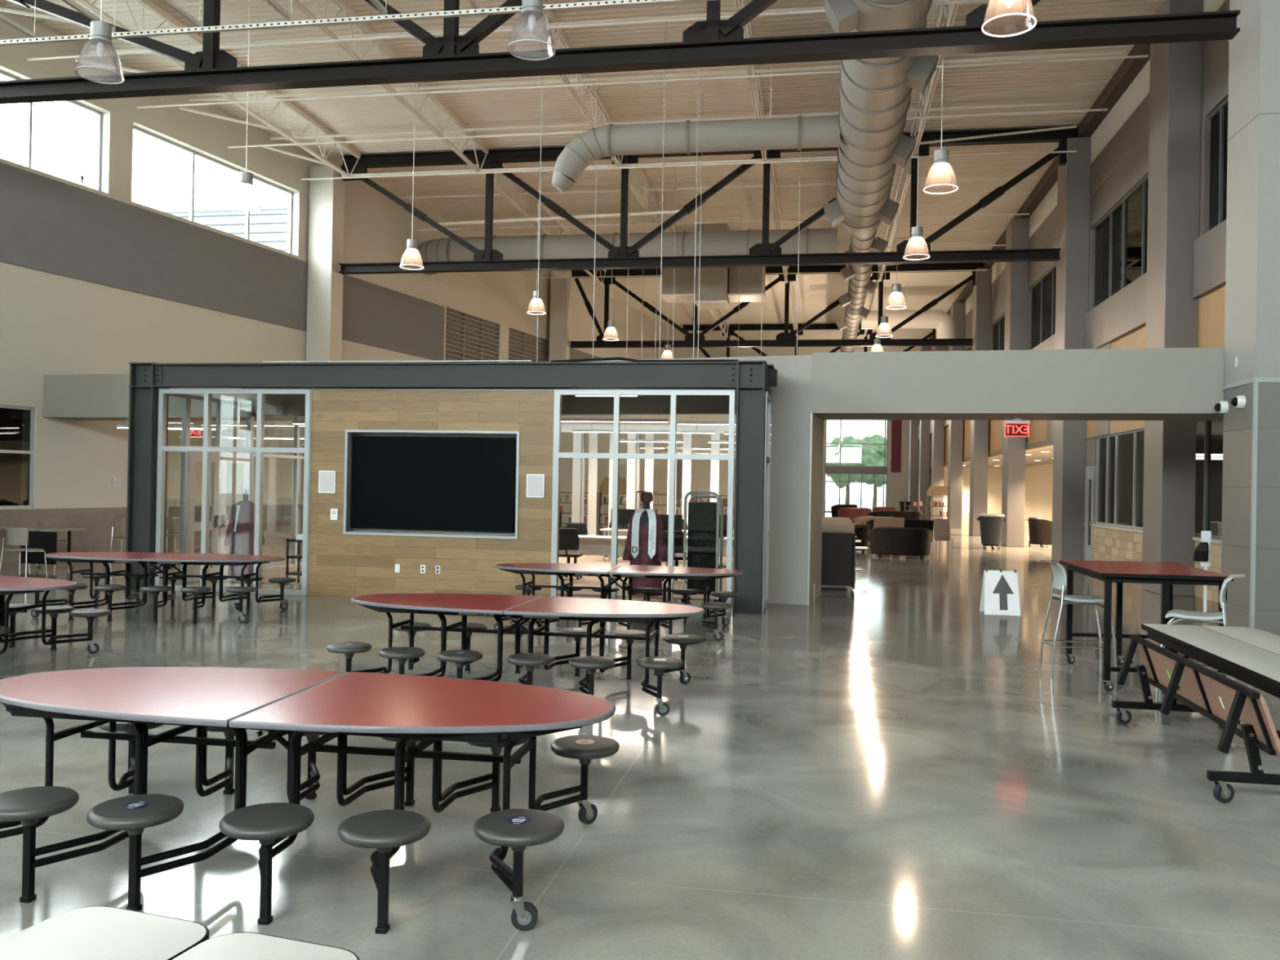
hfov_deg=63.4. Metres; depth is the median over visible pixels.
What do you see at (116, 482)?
room sign
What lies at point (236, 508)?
hood
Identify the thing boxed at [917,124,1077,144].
brace
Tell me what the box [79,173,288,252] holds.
building
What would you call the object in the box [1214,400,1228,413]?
dome camera
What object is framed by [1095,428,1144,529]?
window
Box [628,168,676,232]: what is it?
joist
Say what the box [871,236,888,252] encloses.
outlet
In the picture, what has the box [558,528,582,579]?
office chair
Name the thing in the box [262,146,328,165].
brace
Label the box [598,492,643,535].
bookcase
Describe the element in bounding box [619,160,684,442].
lamp
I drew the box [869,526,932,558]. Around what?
lounge sofa
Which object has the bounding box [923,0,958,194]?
pendant lamp
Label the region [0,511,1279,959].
floor
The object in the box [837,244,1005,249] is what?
rod
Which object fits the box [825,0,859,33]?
outlet
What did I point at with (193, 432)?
exit sign
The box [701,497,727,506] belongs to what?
books
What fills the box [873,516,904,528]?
lounge chair
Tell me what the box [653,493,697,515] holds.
bookcase
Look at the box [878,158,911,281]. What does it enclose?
joist
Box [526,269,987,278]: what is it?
rod
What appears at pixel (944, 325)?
duct
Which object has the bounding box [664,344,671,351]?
socket
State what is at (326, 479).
wall speaker
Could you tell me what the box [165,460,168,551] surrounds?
door
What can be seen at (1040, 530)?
tub chair
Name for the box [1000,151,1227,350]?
window panes
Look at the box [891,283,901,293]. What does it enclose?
socket
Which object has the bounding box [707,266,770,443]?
lamp
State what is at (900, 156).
outlet
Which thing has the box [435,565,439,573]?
wall outlet
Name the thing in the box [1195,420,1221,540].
window
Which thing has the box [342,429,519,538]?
display
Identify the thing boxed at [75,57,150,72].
brace
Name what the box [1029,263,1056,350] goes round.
window
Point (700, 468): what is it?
wall
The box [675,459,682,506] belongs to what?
door
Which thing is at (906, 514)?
lounge sofa
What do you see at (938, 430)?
column
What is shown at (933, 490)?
sign
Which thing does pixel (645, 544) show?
display
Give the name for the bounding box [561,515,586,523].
books
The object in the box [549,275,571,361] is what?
column
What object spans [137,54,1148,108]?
rod
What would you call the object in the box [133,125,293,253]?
window
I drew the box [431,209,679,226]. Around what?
conduit
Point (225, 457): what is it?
door
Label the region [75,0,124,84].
pendant lamp
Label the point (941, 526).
chair
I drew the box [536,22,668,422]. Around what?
lamp
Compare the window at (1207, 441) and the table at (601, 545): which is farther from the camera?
the table at (601, 545)
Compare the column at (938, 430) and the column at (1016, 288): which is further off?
the column at (938, 430)
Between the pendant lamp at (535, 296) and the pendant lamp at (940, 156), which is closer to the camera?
the pendant lamp at (940, 156)
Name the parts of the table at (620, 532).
leg, modesty panel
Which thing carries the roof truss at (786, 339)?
attached to the column at (982, 289)
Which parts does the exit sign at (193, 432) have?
acrylic panel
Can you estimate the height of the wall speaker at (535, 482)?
0.340 m
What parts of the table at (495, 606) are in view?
stool seat, seat post, stool seat, seat post, stool seat, apron rail, long rail, stool seat, seat post, seat post, stool seat, seat post, stool seat, stool seat, seat post, stool seat, seat post, seat post, stool seat, long rail, apron rail, stool seat, seat post, seat post, stool seat, seat post, stool seat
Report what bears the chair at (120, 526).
on the floor at (887, 767)
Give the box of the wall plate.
[1235,357,1237,366]
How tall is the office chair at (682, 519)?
0.949 m
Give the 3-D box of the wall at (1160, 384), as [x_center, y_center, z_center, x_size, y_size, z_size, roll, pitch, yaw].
[5.717,-1.406,15.633,6.052,0.910,1.569,1,0,14]
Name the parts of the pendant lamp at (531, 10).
bulb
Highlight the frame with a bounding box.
[124,360,777,614]
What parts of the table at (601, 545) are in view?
modesty panel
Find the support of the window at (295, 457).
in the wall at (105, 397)
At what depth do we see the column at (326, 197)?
29.02 m
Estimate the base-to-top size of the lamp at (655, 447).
7.970 m
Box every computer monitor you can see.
[559,511,561,528]
[610,508,635,528]
[658,514,682,531]
[719,514,727,537]
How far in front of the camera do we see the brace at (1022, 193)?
30.82 m
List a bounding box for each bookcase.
[559,492,598,535]
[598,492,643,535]
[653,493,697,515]
[699,493,734,528]
[904,496,927,519]
[928,496,947,519]
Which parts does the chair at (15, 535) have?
leg, leg, backrest, seat, leg, leg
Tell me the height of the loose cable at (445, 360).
0.034 m
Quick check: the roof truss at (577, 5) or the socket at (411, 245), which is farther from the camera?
the socket at (411, 245)
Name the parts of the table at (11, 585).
stool seat, seat post, long rail, stool seat, apron rail, seat post, stool seat, seat post, stool seat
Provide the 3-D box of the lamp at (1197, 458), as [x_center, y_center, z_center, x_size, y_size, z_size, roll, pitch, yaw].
[13.059,-0.464,22.678,1.800,0.050,0.080,1,0,10]
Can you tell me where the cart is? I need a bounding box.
[285,538,302,585]
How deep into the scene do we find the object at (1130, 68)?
24.68 m
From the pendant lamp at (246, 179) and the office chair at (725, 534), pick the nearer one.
the pendant lamp at (246, 179)
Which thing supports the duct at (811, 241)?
attached to the spiral duct at (875, 95)
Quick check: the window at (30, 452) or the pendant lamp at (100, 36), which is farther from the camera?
the window at (30, 452)
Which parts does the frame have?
connection plate, connection plate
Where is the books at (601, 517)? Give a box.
[600,516,608,524]
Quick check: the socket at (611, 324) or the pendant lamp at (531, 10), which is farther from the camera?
the socket at (611, 324)
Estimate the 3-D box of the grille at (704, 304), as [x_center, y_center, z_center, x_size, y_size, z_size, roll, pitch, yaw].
[2.582,-6.224,36.817,1.130,0.060,1.380,1,0,10]
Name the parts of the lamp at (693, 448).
rod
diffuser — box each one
[118,427,202,429]
[560,421,667,422]
[572,431,711,433]
[575,395,636,396]
[637,441,682,442]
[677,423,735,425]
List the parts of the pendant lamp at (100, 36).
bulb, stem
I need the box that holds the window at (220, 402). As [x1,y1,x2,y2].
[187,394,253,453]
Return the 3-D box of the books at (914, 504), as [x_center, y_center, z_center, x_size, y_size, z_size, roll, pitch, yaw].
[14.094,1.183,52.510,0.514,0.257,0.220,1,0,10]
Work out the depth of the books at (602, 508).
34.86 m
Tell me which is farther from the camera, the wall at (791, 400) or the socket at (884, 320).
the socket at (884, 320)
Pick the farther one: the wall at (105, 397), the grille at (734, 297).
the grille at (734, 297)
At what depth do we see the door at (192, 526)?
17.42 m
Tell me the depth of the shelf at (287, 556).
16.52 m
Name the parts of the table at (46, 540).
modesty panel, leg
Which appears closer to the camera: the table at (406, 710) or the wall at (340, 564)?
the table at (406, 710)
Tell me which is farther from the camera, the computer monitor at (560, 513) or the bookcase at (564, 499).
the bookcase at (564, 499)
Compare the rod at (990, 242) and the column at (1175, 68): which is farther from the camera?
the rod at (990, 242)
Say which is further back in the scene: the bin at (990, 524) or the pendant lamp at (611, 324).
the pendant lamp at (611, 324)
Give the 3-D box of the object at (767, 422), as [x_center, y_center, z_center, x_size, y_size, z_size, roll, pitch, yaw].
[2.350,0.319,15.871,0.870,3.120,2.640,1,0,10]
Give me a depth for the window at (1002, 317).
39.15 m
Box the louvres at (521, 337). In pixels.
[508,328,549,362]
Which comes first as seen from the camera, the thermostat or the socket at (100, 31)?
the socket at (100, 31)
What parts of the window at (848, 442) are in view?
pane, pane, pane, pane, pane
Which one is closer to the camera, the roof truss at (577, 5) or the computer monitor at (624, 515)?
the roof truss at (577, 5)
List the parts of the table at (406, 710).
seat post, stool seat, apron rail, stool seat, seat post, seat post, stool seat, long rail, stool seat, seat post, seat post, stool seat, stool seat, seat post, seat post, stool seat, stool seat, seat post, apron rail, long rail, seat post, stool seat, seat post, stool seat, seat post, stool seat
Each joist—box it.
[75,0,360,177]
[288,0,488,172]
[493,163,606,286]
[519,0,623,167]
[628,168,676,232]
[708,309,728,337]
[733,0,767,161]
[769,163,788,283]
[789,281,797,335]
[863,280,879,337]
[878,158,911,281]
[910,0,959,156]
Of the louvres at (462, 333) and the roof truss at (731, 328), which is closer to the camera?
the louvres at (462, 333)
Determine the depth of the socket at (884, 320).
32.22 m
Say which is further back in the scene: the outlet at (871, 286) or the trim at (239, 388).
the outlet at (871, 286)
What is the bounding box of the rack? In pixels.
[680,491,723,602]
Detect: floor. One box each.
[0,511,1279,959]
[113,525,768,600]
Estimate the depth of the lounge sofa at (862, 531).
28.55 m
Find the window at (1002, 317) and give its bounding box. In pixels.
[991,313,1004,350]
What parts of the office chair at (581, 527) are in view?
backrest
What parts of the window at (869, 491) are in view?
pane, pane, pane, pane, pane, pane, pane, pane, pane, pane, pane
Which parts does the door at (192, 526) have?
push handle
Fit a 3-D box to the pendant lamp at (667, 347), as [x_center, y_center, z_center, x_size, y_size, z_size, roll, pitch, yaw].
[1.091,-6.772,39.675,0.536,4.428,0.536,1,0,10]
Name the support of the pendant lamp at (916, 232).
hanging from the ceiling
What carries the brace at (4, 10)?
attached to the joist at (148, 5)
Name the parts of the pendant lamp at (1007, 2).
bulb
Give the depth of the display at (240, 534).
17.35 m
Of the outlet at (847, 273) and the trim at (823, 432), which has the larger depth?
the outlet at (847, 273)
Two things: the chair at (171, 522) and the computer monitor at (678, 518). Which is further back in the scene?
the chair at (171, 522)
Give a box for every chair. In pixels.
[0,527,47,577]
[31,520,67,551]
[109,518,126,551]
[165,516,179,552]
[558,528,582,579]
[565,522,587,563]
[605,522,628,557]
[662,530,687,582]
[682,519,688,555]
[718,532,727,568]
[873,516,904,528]
[904,520,933,554]
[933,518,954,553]
[1028,517,1052,546]
[1038,560,1116,680]
[1155,574,1245,702]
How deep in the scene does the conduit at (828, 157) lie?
27.19 m
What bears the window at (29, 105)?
in the wall at (51, 323)
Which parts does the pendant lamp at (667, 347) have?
stem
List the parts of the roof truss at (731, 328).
vertical post, gusset plate, vertical post, gusset plate, vertical post, gusset plate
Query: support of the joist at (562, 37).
attached to the roof truss at (714, 42)
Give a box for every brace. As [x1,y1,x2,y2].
[0,7,75,23]
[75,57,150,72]
[179,106,274,130]
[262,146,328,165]
[890,225,1006,240]
[899,191,1030,208]
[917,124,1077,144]
[928,80,1108,102]
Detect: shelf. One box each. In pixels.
[285,555,302,558]
[285,571,302,575]
[286,538,302,542]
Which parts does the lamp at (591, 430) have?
rod, rod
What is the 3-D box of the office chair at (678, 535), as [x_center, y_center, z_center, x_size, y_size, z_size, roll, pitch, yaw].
[0.641,1.389,18.845,0.528,0.949,0.566,1,0,18]
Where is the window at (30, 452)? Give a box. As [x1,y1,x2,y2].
[0,404,35,508]
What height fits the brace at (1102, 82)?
0.659 m
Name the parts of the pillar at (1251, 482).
edge trim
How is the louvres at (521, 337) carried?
attached to the wall at (51, 323)
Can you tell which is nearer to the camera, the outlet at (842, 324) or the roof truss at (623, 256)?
the roof truss at (623, 256)
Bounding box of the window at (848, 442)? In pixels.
[824,419,888,467]
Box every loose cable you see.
[262,360,531,362]
[551,356,737,362]
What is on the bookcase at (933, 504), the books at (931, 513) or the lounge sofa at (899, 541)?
the books at (931, 513)
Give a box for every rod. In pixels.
[26,0,1017,60]
[88,0,974,54]
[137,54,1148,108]
[188,50,1125,102]
[227,108,1107,147]
[269,101,1090,139]
[301,150,1076,180]
[397,176,1038,199]
[417,213,1029,231]
[459,213,1013,228]
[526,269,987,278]
[837,241,993,247]
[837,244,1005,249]
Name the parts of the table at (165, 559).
seat post, seat post, stool seat, stool seat, apron rail, seat post, stool seat, long rail, seat post, stool seat, seat post, stool seat, seat post, stool seat, seat post, stool seat, apron rail, long rail, stool seat, seat post, stool seat, seat post, seat post, stool seat, seat post, stool seat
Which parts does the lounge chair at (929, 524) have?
backrest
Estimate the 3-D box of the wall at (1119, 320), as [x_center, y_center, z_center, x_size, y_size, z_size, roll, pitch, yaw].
[12.945,-3.323,35.397,0.450,11.000,90.160,1,0,10]
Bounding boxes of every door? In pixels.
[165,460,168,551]
[185,451,220,582]
[217,452,248,575]
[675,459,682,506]
[1084,466,1096,560]
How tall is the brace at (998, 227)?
0.659 m
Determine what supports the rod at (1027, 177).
attached to the joist at (543, 206)
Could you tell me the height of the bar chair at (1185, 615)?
1.097 m
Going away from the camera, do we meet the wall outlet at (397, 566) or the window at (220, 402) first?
the wall outlet at (397, 566)
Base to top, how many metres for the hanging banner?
4.600 m
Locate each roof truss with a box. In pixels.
[0,0,713,45]
[0,0,1240,104]
[338,125,1079,274]
[569,262,982,347]
[682,323,934,357]
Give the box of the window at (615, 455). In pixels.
[551,389,735,612]
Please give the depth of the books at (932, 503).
50.32 m
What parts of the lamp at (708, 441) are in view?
rod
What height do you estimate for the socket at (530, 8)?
0.235 m
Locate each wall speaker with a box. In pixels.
[318,470,336,493]
[526,474,544,497]
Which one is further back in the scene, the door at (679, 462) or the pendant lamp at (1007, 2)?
the door at (679, 462)
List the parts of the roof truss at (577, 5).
hanger rod, hanger rod, hanger rod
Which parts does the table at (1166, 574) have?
leg, leg, leg, leg, leg, leg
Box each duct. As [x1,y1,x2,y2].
[414,227,837,275]
[551,67,839,191]
[824,0,938,352]
[861,281,955,338]
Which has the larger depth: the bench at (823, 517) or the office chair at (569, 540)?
the bench at (823, 517)
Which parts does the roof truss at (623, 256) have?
plate, gusset plate, vertical post, gusset plate, gusset plate, vertical post, gusset plate, gusset plate, vertical post, gusset plate, gusset plate, vertical post, gusset plate, plate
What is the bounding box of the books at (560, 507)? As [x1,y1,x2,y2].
[559,505,587,513]
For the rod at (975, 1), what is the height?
0.044 m
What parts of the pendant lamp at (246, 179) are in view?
bulb, stem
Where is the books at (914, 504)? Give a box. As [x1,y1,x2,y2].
[912,501,923,506]
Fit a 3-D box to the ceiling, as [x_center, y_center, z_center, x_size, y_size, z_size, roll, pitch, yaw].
[2.696,-9.126,37.177,33.951,0.350,90.000,1,0,10]
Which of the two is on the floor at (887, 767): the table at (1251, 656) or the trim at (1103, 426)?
the table at (1251, 656)
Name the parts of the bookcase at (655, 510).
shelf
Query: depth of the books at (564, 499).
35.04 m
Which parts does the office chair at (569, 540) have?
post, backrest, seat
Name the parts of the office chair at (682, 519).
backrest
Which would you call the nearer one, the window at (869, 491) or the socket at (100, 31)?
the socket at (100, 31)
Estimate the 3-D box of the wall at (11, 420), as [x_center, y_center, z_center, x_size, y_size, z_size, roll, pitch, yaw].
[-14.620,-0.150,19.584,2.400,3.520,6.400,1,0,20]
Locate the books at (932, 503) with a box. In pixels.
[929,501,947,506]
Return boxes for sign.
[111,477,121,487]
[190,420,200,437]
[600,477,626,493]
[926,485,947,496]
[979,568,1020,615]
[1004,415,1030,436]
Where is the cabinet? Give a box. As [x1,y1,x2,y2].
[1209,521,1222,536]
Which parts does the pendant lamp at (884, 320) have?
stem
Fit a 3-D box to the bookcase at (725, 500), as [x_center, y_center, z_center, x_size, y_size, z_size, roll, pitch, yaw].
[2.779,1.236,34.209,1.600,1.500,0.360,1,0,10]
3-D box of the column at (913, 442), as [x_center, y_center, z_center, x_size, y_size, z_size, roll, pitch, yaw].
[18.885,-2.819,71.329,0.548,10.600,1.000,1,0,10]
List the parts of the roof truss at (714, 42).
gusset plate, vertical post, gusset plate, vertical post, gusset plate, vertical post, vertical post, gusset plate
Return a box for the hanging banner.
[890,420,901,472]
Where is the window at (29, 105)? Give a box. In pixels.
[0,70,102,191]
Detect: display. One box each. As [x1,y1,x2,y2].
[223,489,265,582]
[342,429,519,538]
[622,491,667,602]
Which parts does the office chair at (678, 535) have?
backrest, post, seat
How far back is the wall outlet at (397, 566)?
15.39 m
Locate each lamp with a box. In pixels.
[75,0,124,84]
[116,417,203,429]
[229,0,262,211]
[292,420,305,424]
[399,82,423,269]
[506,0,555,60]
[527,161,546,314]
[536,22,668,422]
[572,97,715,433]
[575,388,637,396]
[602,205,618,340]
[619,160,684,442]
[640,209,664,448]
[664,308,671,355]
[677,67,735,425]
[692,209,741,449]
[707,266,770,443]
[724,92,801,434]
[873,264,880,350]
[875,223,893,337]
[885,165,906,309]
[902,92,929,260]
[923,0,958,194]
[981,0,1036,36]
[1195,453,1222,456]
[1195,457,1222,459]
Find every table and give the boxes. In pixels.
[0,525,84,568]
[0,575,111,654]
[0,666,619,933]
[0,906,359,959]
[31,551,296,622]
[326,593,704,715]
[493,563,742,640]
[558,534,667,565]
[600,528,733,560]
[674,536,733,566]
[854,546,868,570]
[1059,560,1233,693]
[1111,623,1279,803]
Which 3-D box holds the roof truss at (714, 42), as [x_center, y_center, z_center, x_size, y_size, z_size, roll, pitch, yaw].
[-2.507,-7.466,14.928,22.010,3.300,0.260,1,0,10]
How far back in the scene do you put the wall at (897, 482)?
77.81 m
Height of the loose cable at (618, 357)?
0.085 m
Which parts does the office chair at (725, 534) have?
backrest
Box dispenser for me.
[1192,542,1208,561]
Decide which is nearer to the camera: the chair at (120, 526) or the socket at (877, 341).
the chair at (120, 526)
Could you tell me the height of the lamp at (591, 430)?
7.970 m
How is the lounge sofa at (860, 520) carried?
on the floor at (887, 767)
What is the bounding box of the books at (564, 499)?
[560,495,586,502]
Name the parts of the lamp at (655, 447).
rod, rod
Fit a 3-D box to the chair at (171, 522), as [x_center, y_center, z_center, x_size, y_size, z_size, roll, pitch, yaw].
[-10.554,1.266,23.487,0.544,0.841,0.524,1,0,20]
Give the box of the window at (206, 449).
[154,388,311,595]
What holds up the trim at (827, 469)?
attached to the wall at (897, 482)
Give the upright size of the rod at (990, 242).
0.072 m
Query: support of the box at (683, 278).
hanging from the ceiling
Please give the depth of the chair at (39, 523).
20.86 m
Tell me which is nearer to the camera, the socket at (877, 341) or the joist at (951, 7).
the joist at (951, 7)
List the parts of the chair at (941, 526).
backrest, seat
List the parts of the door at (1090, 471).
handle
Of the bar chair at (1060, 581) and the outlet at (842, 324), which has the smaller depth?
the bar chair at (1060, 581)
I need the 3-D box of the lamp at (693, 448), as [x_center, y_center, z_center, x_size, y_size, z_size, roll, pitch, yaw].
[2.717,-4.990,34.396,2.000,7.970,0.070,1,0,10]
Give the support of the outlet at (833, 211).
attached to the spiral duct at (875, 95)
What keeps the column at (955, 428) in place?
on the floor at (887, 767)
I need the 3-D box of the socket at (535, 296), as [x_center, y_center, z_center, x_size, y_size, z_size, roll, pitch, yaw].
[-2.900,-5.199,29.094,0.240,0.235,0.240,1,0,10]
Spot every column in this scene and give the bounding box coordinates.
[302,165,345,503]
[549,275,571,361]
[908,420,919,511]
[918,346,931,519]
[930,328,946,519]
[946,302,965,528]
[968,267,991,536]
[1000,217,1029,546]
[1051,137,1091,563]
[1142,0,1203,595]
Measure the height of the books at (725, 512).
0.259 m
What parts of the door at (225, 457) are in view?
push handle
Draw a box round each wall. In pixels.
[0,2,733,551]
[0,408,22,505]
[42,373,293,420]
[245,355,812,604]
[307,390,554,597]
[560,413,771,530]
[811,346,1224,420]
[822,419,931,511]
[917,0,1229,603]
[918,419,1223,533]
[1024,463,1053,526]
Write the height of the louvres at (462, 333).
1.960 m
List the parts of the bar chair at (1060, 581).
leg, backrest, leg, leg, seat, foot rail, leg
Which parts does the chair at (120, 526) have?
leg, seat, backrest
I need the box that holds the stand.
[1192,530,1211,612]
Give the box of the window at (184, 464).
[167,394,188,584]
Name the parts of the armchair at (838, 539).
panel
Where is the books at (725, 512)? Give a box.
[723,508,733,516]
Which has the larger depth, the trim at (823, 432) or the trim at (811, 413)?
the trim at (823, 432)
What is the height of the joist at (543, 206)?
0.860 m
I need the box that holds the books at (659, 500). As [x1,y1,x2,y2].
[653,497,695,505]
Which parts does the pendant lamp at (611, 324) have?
stem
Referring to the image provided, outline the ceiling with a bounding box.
[0,0,1227,356]
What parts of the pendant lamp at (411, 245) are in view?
bulb, stem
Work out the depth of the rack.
15.49 m
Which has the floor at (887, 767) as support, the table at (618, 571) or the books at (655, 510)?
the table at (618, 571)
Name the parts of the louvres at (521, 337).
louvre post, louvre post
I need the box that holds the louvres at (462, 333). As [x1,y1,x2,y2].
[444,307,499,362]
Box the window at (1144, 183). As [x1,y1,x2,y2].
[1091,173,1148,309]
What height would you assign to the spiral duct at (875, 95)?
2.422 m
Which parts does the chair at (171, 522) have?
leg, backrest, seat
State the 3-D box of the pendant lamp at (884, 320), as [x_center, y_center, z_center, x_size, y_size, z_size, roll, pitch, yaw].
[7.660,-6.692,32.318,0.536,4.428,0.536,1,0,10]
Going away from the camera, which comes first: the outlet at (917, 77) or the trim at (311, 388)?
the trim at (311, 388)
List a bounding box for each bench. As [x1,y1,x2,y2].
[822,516,849,519]
[822,519,852,522]
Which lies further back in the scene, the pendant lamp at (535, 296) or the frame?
the pendant lamp at (535, 296)
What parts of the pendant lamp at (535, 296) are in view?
stem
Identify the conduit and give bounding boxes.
[341,153,914,177]
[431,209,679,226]
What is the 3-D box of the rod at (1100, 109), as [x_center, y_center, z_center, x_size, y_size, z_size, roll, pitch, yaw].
[-0.118,-8.153,24.109,20.707,0.044,0.038,1,0,10]
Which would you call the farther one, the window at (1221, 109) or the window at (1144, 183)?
the window at (1144, 183)
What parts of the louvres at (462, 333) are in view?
louvre post, louvre post, louvre post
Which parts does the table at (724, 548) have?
modesty panel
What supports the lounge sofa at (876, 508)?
on the floor at (887, 767)
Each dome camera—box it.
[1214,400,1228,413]
[1231,395,1245,408]
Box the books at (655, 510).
[653,507,678,515]
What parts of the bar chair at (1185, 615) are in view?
leg, leg, seat, foot rail, leg, backrest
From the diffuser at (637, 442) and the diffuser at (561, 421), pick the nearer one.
the diffuser at (561, 421)
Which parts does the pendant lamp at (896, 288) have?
bulb, stem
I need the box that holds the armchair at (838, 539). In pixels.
[821,521,855,591]
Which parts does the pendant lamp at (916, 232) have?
bulb, stem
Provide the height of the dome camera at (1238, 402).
0.170 m
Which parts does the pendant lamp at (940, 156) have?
bulb, stem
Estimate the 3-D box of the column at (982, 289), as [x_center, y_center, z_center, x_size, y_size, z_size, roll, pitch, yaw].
[13.595,-3.078,41.394,0.548,10.600,1.000,1,0,10]
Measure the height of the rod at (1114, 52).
0.072 m
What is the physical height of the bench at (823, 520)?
1.180 m
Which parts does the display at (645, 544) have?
stole panel, cap crown, stole panel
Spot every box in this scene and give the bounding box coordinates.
[661,231,696,302]
[694,222,730,309]
[727,266,765,302]
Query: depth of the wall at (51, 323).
24.72 m
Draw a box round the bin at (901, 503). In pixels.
[898,501,910,511]
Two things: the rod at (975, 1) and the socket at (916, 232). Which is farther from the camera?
the socket at (916, 232)
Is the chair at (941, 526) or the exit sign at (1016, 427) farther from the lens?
the chair at (941, 526)
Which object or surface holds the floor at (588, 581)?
on the floor at (887, 767)
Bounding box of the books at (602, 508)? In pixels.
[600,506,624,513]
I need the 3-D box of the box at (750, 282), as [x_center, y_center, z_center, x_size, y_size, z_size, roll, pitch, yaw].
[3.872,-7.749,37.211,1.280,2.460,1.380,1,0,10]
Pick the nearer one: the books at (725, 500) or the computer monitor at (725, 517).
the computer monitor at (725, 517)
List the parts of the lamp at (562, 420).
rod, rod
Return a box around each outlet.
[395,564,399,572]
[420,564,425,573]
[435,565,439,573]
[824,200,844,226]
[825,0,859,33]
[835,318,847,330]
[838,293,850,306]
[840,265,854,281]
[857,307,870,319]
[863,280,877,293]
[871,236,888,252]
[878,198,899,225]
[889,133,916,168]
[904,55,938,93]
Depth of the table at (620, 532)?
24.04 m
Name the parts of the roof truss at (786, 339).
gusset plate, vertical post, gusset plate, gusset plate, vertical post, gusset plate, vertical post, gusset plate, gusset plate, vertical post, gusset plate, plate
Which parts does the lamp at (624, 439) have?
rod, rod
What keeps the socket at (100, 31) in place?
attached to the pendant lamp at (100, 36)
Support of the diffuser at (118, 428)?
attached to the lamp at (119, 426)
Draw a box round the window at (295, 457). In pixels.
[248,409,304,571]
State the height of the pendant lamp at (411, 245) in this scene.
4.428 m
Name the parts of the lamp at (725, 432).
rod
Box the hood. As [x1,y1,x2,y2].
[233,505,239,531]
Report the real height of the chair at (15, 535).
0.841 m
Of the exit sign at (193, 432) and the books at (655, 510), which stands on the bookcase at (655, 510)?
the books at (655, 510)
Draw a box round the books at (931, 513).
[929,510,946,515]
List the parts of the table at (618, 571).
stool seat, apron rail, stool seat, long rail, seat post, stool seat, seat post, stool seat, long rail, seat post, apron rail, stool seat, seat post, stool seat, seat post, stool seat, stool seat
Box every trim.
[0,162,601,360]
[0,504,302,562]
[239,387,311,388]
[306,388,555,595]
[807,413,812,604]
[813,431,823,604]
[824,466,887,473]
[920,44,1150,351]
[964,131,1149,439]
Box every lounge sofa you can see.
[831,504,857,517]
[837,507,871,520]
[853,515,874,524]
[854,524,870,553]
[866,518,919,541]
[867,511,921,519]
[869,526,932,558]
[872,506,896,511]
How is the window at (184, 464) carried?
attached to the frame
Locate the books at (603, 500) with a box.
[600,496,624,503]
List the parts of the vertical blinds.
pull handle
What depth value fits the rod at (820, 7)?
20.40 m
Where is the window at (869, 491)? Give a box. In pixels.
[823,472,887,511]
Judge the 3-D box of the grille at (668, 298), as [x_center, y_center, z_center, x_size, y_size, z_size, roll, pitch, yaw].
[1.483,-6.542,37.318,1.280,0.060,1.380,1,0,10]
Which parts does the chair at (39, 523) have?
backrest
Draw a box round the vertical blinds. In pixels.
[560,423,735,535]
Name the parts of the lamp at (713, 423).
rod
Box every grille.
[661,293,695,302]
[694,300,730,309]
[727,293,765,302]
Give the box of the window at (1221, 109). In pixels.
[1208,97,1228,224]
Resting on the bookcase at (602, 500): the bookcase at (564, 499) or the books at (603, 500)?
the books at (603, 500)
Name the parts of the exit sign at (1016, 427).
acrylic panel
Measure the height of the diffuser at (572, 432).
0.011 m
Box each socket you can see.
[89,20,111,47]
[239,171,253,187]
[406,239,417,251]
[521,0,542,20]
[532,290,541,299]
[607,320,614,328]
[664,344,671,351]
[873,337,880,345]
[880,315,888,324]
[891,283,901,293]
[911,226,923,239]
[933,149,948,167]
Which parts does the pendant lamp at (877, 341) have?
stem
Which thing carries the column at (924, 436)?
on the floor at (887, 767)
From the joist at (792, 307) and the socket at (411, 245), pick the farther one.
the joist at (792, 307)
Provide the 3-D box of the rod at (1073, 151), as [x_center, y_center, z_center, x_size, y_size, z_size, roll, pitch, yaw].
[0.610,-8.125,26.823,20.218,0.044,0.038,1,0,10]
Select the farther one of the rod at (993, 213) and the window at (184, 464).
the rod at (993, 213)
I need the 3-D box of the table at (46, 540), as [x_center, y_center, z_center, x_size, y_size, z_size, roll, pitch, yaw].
[-11.528,1.276,19.595,1.819,0.740,0.710,1,0,13]
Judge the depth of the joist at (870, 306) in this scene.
47.33 m
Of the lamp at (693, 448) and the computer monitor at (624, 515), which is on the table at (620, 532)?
the computer monitor at (624, 515)
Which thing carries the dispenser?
on the stand
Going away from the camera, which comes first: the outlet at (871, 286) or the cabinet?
the cabinet
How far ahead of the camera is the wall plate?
13.80 m
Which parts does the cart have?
leg, leg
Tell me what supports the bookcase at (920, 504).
on the floor at (887, 767)
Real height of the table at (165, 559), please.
0.740 m
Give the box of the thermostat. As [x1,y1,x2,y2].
[330,508,338,519]
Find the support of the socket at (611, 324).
attached to the pendant lamp at (611, 324)
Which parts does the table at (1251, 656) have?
bench leg, bench leg, bench rail, rail, bench leg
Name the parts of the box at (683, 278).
casing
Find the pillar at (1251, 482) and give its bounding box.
[1221,0,1279,635]

